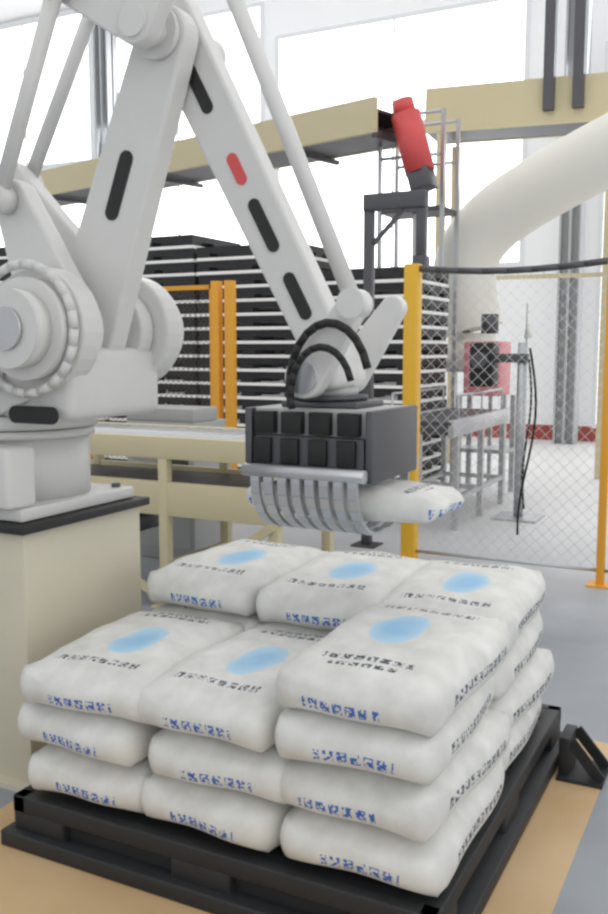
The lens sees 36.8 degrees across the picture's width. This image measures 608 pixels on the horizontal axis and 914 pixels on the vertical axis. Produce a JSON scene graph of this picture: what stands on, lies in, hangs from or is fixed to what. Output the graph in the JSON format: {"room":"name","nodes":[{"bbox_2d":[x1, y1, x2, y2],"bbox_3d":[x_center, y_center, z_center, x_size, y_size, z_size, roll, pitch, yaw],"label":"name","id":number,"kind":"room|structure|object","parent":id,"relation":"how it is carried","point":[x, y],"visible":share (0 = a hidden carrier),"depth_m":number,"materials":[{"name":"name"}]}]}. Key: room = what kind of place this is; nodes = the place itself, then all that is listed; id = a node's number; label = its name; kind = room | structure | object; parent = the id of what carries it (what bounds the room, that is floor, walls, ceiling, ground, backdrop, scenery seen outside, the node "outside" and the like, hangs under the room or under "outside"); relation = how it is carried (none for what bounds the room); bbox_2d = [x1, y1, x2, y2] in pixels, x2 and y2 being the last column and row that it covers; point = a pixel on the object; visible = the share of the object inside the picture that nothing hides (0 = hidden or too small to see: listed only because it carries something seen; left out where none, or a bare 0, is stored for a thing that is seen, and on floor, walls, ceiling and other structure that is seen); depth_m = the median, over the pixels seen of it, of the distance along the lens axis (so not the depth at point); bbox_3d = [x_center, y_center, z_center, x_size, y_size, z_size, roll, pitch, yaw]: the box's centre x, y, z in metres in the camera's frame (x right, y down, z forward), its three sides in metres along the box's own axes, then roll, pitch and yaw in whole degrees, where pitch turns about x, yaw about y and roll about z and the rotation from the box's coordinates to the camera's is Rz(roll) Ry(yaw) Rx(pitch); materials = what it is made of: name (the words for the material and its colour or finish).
{"room":"factory floor","nodes":[
{"label":"factory floor","id":0,"kind":"room"},
{"bbox_2d":[0,0,70,23],"bbox_3d":[-3.959,-8.111,7.846,25.000,0.150,20.000,3,8,27],"label":"ceiling","id":1,"kind":"structure","parent":0,"point":[10,10],"depth_m":19.17,"materials":[{"name":"white"}]},
{"bbox_2d":[0,436,607,913],"bbox_3d":[-3.959,0.553,8.879,25.000,0.100,20.000,3,8,27],"label":"floor","id":2,"kind":"structure","parent":0,"point":[558,864],"depth_m":4.24,"materials":[{"name":"grey concrete"},{"name":"tan painted marking"}]},
{"bbox_2d":[0,247,10,282],"bbox_3d":[-3.712,-1.220,11.707,1.229,2.751,1.027,3,8,27],"label":"pallet stack","id":3,"kind":"object","parent":2,"relation":"on","point":[3,257],"visible":0.02,"depth_m":10.97,"materials":[{"name":"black plastic"}]},
{"bbox_2d":[0,496,149,791],"bbox_3d":[-1.103,0.652,3.611,0.730,0.950,0.730,3,8,27],"label":"pedestal","id":4,"kind":"object","parent":2,"relation":"on","point":[64,577],"visible":0.46,"depth_m":3.28,"materials":[{"name":"beige paint"}]},
{"bbox_2d":[0,0,417,535],"bbox_3d":[-0.637,-0.769,3.100,1.968,1.982,1.020,3,8,27],"label":"robot","id":5,"kind":"object","parent":4,"relation":"on","point":[85,338],"visible":0.95,"depth_m":3.03,"materials":[{"name":"white paint"}]},
{"bbox_2d":[246,479,463,522],"bbox_3d":[0.156,0.129,2.930,0.682,0.110,0.290,3,8,27],"label":"sack","id":6,"kind":"object","parent":5,"relation":"on","point":[389,500],"visible":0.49,"depth_m":2.76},
{"bbox_2d":[97,417,110,459],"bbox_3d":[-2.598,-1.225,11.134,1.229,2.896,1.028,3,8,27],"label":"pallet stack","id":7,"kind":"object","parent":2,"relation":"on","point":[106,418],"visible":0.02,"depth_m":10.55,"materials":[{"name":"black plastic"}]},
{"bbox_2d":[92,24,117,157],"bbox_3d":[-3.970,-4.990,18.622,0.340,8.600,0.340,3,8,27],"label":"column","id":8,"kind":"structure","parent":2,"relation":"on","point":[105,58],"depth_m":18.24,"materials":[{"name":"grey paint"}]},
{"bbox_2d":[90,280,237,468],"bbox_3d":[-2.057,-0.578,8.898,3.330,2.140,0.180,3,8,27],"label":"fence","id":9,"kind":"object","parent":2,"relation":"on","point":[215,288],"visible":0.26,"depth_m":8.17,"materials":[{"name":"metal"}]},
{"bbox_2d":[108,234,240,460],"bbox_3d":[-1.482,-1.086,10.584,1.229,2.751,1.018,3,8,27],"label":"pallet stack","id":10,"kind":"object","parent":2,"relation":"on","point":[171,260],"visible":0.22,"depth_m":9.91,"materials":[{"name":"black plastic"}]},
{"bbox_2d":[126,404,225,557],"bbox_3d":[-0.961,0.176,6.883,0.600,1.120,0.470,3,8,27],"label":"pedestal","id":11,"kind":"object","parent":2,"relation":"on","point":[189,534],"visible":0.34,"depth_m":6.67,"materials":[{"name":"grey paint"}]},
{"bbox_2d":[90,421,333,607],"bbox_3d":[-0.810,0.346,5.837,1.950,1.030,0.820,3,8,27],"label":"conveyor","id":12,"kind":"object","parent":2,"relation":"on","point":[186,491],"visible":0.36,"depth_m":5.46,"materials":[{"name":"beige metal"}]},
{"bbox_2d":[40,96,460,482],"bbox_3d":[-2.720,-2.000,12.792,10.780,4.042,1.269,5,9,38],"label":"conveyor","id":13,"kind":"object","parent":2,"relation":"on","point":[357,127],"visible":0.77,"depth_m":9.79,"materials":[{"name":"beige metal"}]},
{"bbox_2d":[196,245,330,468],"bbox_3d":[-0.370,-0.946,10.023,1.223,2.606,1.028,3,8,27],"label":"pallet stack","id":14,"kind":"object","parent":2,"relation":"on","point":[266,342],"visible":0.28,"depth_m":9.55,"materials":[{"name":"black plastic"}]},
{"bbox_2d":[1,704,562,913],"bbox_3d":[0.046,1.096,3.227,1.450,0.160,1.560,3,8,27],"label":"pallet","id":15,"kind":"object","parent":2,"relation":"on","point":[184,864],"visible":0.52,"depth_m":2.63,"materials":[{"name":"black plastic"}]},
{"bbox_2d":[28,743,152,813],"bbox_3d":[-0.527,0.947,3.064,0.494,0.162,0.737,3,7,24],"label":"sack","id":16,"kind":"object","parent":15,"relation":"on","point":[52,767],"visible":0.3,"depth_m":2.75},
{"bbox_2d":[18,702,162,767],"bbox_3d":[-0.537,0.805,3.044,0.494,0.160,0.737,4,7,30],"label":"sack","id":17,"kind":"object","parent":16,"relation":"on","point":[111,739],"visible":0.31,"depth_m":2.71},
{"bbox_2d":[20,611,244,723],"bbox_3d":[-0.539,0.665,3.030,0.493,0.161,0.736,2,8,24],"label":"sack","id":18,"kind":"object","parent":17,"relation":"on","point":[107,670],"visible":0.73,"depth_m":2.81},
{"bbox_2d":[141,772,293,852],"bbox_3d":[-0.125,0.970,2.866,0.494,0.162,0.736,4,8,30],"label":"sack","id":19,"kind":"object","parent":15,"relation":"on","point":[251,821],"visible":0.36,"depth_m":2.54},
{"bbox_2d":[148,728,291,804],"bbox_3d":[-0.113,0.829,2.849,0.493,0.160,0.737,3,8,25],"label":"sack","id":20,"kind":"object","parent":19,"relation":"on","point":[191,758],"visible":0.33,"depth_m":2.53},
{"bbox_2d":[139,627,325,752],"bbox_3d":[-0.137,0.688,2.837,0.494,0.162,0.737,3,8,29],"label":"sack","id":21,"kind":"object","parent":20,"relation":"on","point":[225,691],"visible":0.63,"depth_m":2.60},
{"bbox_2d":[280,759,504,896],"bbox_3d":[0.282,0.995,2.666,0.494,0.161,0.735,3,8,26],"label":"sack","id":22,"kind":"object","parent":15,"relation":"on","point":[307,836],"visible":0.44,"depth_m":2.37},
{"bbox_2d":[280,709,510,843],"bbox_3d":[0.280,0.852,2.646,0.494,0.161,0.737,3,7,30],"label":"sack","id":23,"kind":"object","parent":22,"relation":"on","point":[410,810],"visible":0.47,"depth_m":2.37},
{"bbox_2d":[275,676,494,785],"bbox_3d":[0.255,0.713,2.630,0.494,0.162,0.736,2,6,24],"label":"sack","id":24,"kind":"object","parent":23,"relation":"on","point":[300,734],"visible":0.6,"depth_m":2.33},
{"bbox_2d":[275,604,509,737],"bbox_3d":[0.278,0.574,2.613,0.494,0.162,0.737,3,9,29],"label":"sack","id":25,"kind":"object","parent":24,"relation":"on","point":[405,667],"visible":1,"depth_m":2.40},
{"bbox_2d":[501,698,541,771],"bbox_3d":[0.549,0.926,3.240,0.494,0.161,0.737,3,8,27],"label":"sack","id":26,"kind":"object","parent":15,"relation":"on","point":[521,731],"visible":0.15,"depth_m":3.07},
{"bbox_2d":[488,648,553,728],"bbox_3d":[0.575,0.784,3.220,0.494,0.161,0.737,5,9,30],"label":"sack","id":27,"kind":"object","parent":26,"relation":"on","point":[530,685],"visible":0.2,"depth_m":3.07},
{"bbox_2d":[493,611,542,699],"bbox_3d":[0.553,0.644,3.211,0.494,0.161,0.737,3,9,25],"label":"sack","id":28,"kind":"object","parent":27,"relation":"on","point":[517,659],"visible":0.2,"depth_m":2.99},
{"bbox_2d":[376,560,545,650],"bbox_3d":[0.560,0.503,3.209,0.494,0.160,0.736,3,9,24],"label":"sack","id":29,"kind":"object","parent":28,"relation":"on","point":[513,594],"visible":0.65,"depth_m":3.09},
{"bbox_3d":[-0.226,0.878,3.648,0.494,0.160,0.737,4,8,29],"label":"sack","id":30,"kind":"object","parent":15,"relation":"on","visible":0},
{"bbox_3d":[-0.225,0.734,3.631,0.491,0.162,0.737,3,8,27],"label":"sack","id":31,"kind":"object","parent":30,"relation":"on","visible":0},
{"bbox_2d":[153,603,264,630],"bbox_3d":[-0.242,0.596,3.608,0.494,0.162,0.737,3,7,25],"label":"sack","id":32,"kind":"object","parent":31,"relation":"on","point":[252,621],"visible":0.06,"depth_m":3.31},
{"bbox_2d":[147,539,327,616],"bbox_3d":[-0.237,0.457,3.603,0.494,0.160,0.737,3,8,29],"label":"sack","id":33,"kind":"object","parent":32,"relation":"on","point":[228,578],"visible":0.72,"depth_m":3.37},
{"bbox_3d":[0.161,0.900,3.458,0.494,0.161,0.737,3,8,25],"label":"sack","id":34,"kind":"object","parent":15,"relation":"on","visible":0},
{"bbox_3d":[0.158,0.760,3.423,0.494,0.161,0.737,4,8,25],"label":"sack","id":35,"kind":"object","parent":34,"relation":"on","visible":0},
{"bbox_2d":[258,622,331,635],"bbox_3d":[0.158,0.620,3.412,0.494,0.161,0.737,3,6,24],"label":"sack","id":36,"kind":"object","parent":35,"relation":"on","point":[273,625],"visible":0.02,"depth_m":3.16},
{"bbox_2d":[256,551,429,630],"bbox_3d":[0.180,0.482,3.389,0.494,0.160,0.737,3,8,26],"label":"sack","id":37,"kind":"object","parent":36,"relation":"on","point":[332,588],"visible":0.73,"depth_m":3.17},
{"bbox_2d":[321,267,449,481],"bbox_3d":[0.743,-0.735,9.477,1.229,2.316,1.028,3,8,27],"label":"pallet stack","id":38,"kind":"object","parent":2,"relation":"on","point":[388,374],"visible":0.24,"depth_m":9.10,"materials":[{"name":"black plastic"}]},
{"bbox_2d":[350,189,429,548],"bbox_3d":[0.661,-0.632,6.989,0.570,2.700,0.200,3,8,27],"label":"frame","id":39,"kind":"object","parent":2,"relation":"on","point":[418,200],"visible":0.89,"depth_m":6.84,"materials":[{"name":"grey metal"}]},
{"bbox_2d":[391,387,508,530],"bbox_3d":[1.362,-0.045,8.564,0.650,1.162,1.800,3,8,27],"label":"conveyor","id":40,"kind":"object","parent":2,"relation":"on","point":[476,419],"visible":0.58,"depth_m":8.43,"materials":[{"name":"silver metal"}]},
{"bbox_2d":[456,314,515,495],"bbox_3d":[1.953,-0.562,9.782,0.540,1.900,0.440,3,8,27],"label":"machine","id":41,"kind":"object","parent":2,"relation":"on","point":[491,319],"visible":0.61,"depth_m":9.66,"materials":[{"name":"silver metal"}]},
{"bbox_2d":[400,257,607,588],"bbox_3d":[1.912,-0.275,5.892,2.785,2.250,0.200,3,8,27],"label":"fence","id":42,"kind":"object","parent":2,"relation":"on","point":[412,321],"visible":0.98,"depth_m":6.17,"materials":[{"name":"metal"}]},
{"bbox_2d":[469,303,544,523],"bbox_3d":[1.845,-0.411,8.323,0.660,1.945,0.410,3,8,27],"label":"sewing machine","id":43,"kind":"object","parent":2,"relation":"on","point":[481,349],"visible":0.83,"depth_m":8.25,"materials":[{"name":"silver metal"}]},
{"bbox_2d":[425,0,607,478],"bbox_3d":[4.181,-4.018,10.554,5.528,8.580,0.938,3,7,22],"label":"conveyor","id":44,"kind":"object","parent":2,"relation":"on","point":[549,106],"visible":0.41,"depth_m":10.79,"materials":[{"name":"beige metal"}]},
{"bbox_2d":[433,113,607,485],"bbox_3d":[2.836,-1.816,10.027,2.960,4.332,0.720,3,8,27],"label":"pipe","id":45,"kind":"object","parent":2,"relation":"on","point":[572,170],"visible":0.69,"depth_m":9.91,"materials":[{"name":"white metal"}]},
{"bbox_2d":[552,0,592,444],"bbox_3d":[4.272,-4.493,14.452,0.340,8.600,0.340,3,8,27],"label":"column","id":46,"kind":"structure","parent":2,"relation":"on","point":[571,222],"depth_m":14.63,"materials":[{"name":"grey metal"}]},
{"bbox_2d":[556,724,607,789],"bbox_3d":[1.028,1.086,3.343,0.165,0.154,0.200,3,8,27],"label":"bracket","id":47,"kind":"object","parent":2,"relation":"on","point":[575,766],"visible":1,"depth_m":3.31,"materials":[{"name":"black plastic"}]},
{"bbox_2d":[0,0,607,426],"bbox_3d":[0.513,-4.806,17.078,25.000,8.600,0.300,3,8,27],"label":"wall","id":48,"kind":"structure","parent":0,"point":[541,246],"depth_m":15.47,"materials":[{"name":"white paint"}]},
{"bbox_2d":[0,204,84,246],"bbox_3d":[-6.077,-5.029,20.219,3.740,2.440,0.060,3,8,27],"label":"window","id":49,"kind":"structure","parent":48,"relation":"in","point":[75,211],"depth_m":19.61,"materials":[{"name":"grey glass"}]},
{"bbox_2d":[0,11,94,168],"bbox_3d":[-6.077,-7.835,19.884,3.740,3.090,0.060,3,8,27],"label":"window","id":50,"kind":"structure","parent":48,"relation":"in","point":[73,141],"depth_m":19.56,"materials":[{"name":"grey glass"}]},
{"bbox_2d":[117,1,264,140],"bbox_3d":[-2.513,-7.346,18.114,3.940,2.540,0.060,3,8,27],"label":"window","id":51,"kind":"structure","parent":48,"relation":"in","point":[222,26],"depth_m":17.47,"materials":[{"name":"grey glass"}]},
{"bbox_2d":[152,180,248,244],"bbox_3d":[-2.513,-4.814,18.416,3.940,2.440,0.060,3,8,27],"label":"window","id":52,"kind":"structure","parent":48,"relation":"in","point":[183,210],"depth_m":18.21,"materials":[{"name":"grey glass"}]},
{"bbox_2d":[275,133,526,268],"bbox_3d":[1.585,-4.567,16.342,4.740,2.440,0.060,3,8,27],"label":"window","id":53,"kind":"structure","parent":48,"relation":"in","point":[342,187],"depth_m":16.46,"materials":[{"name":"grey glass"}]},
{"bbox_2d":[275,0,530,122],"bbox_3d":[1.585,-6.777,16.079,4.740,1.890,0.060,3,8,27],"label":"window","id":54,"kind":"structure","parent":48,"relation":"in","point":[390,58],"depth_m":15.97,"materials":[{"name":"grey glass"}]},
{"bbox_2d":[463,423,595,441],"bbox_3d":[0.438,-0.643,17.427,25.000,0.250,0.030,3,8,27],"label":"baseboard","id":55,"kind":"structure","parent":48,"relation":"attached to","point":[584,430],"depth_m":15.56,"materials":[{"name":"red paint"}]},
{"bbox_2d":[591,40,607,427],"bbox_3d":[6.441,-3.430,13.986,3.740,6.140,0.060,3,8,27],"label":"window","id":56,"kind":"structure","parent":48,"relation":"in","point":[602,195],"depth_m":14.90,"materials":[{"name":"grey glass"}]}
]}

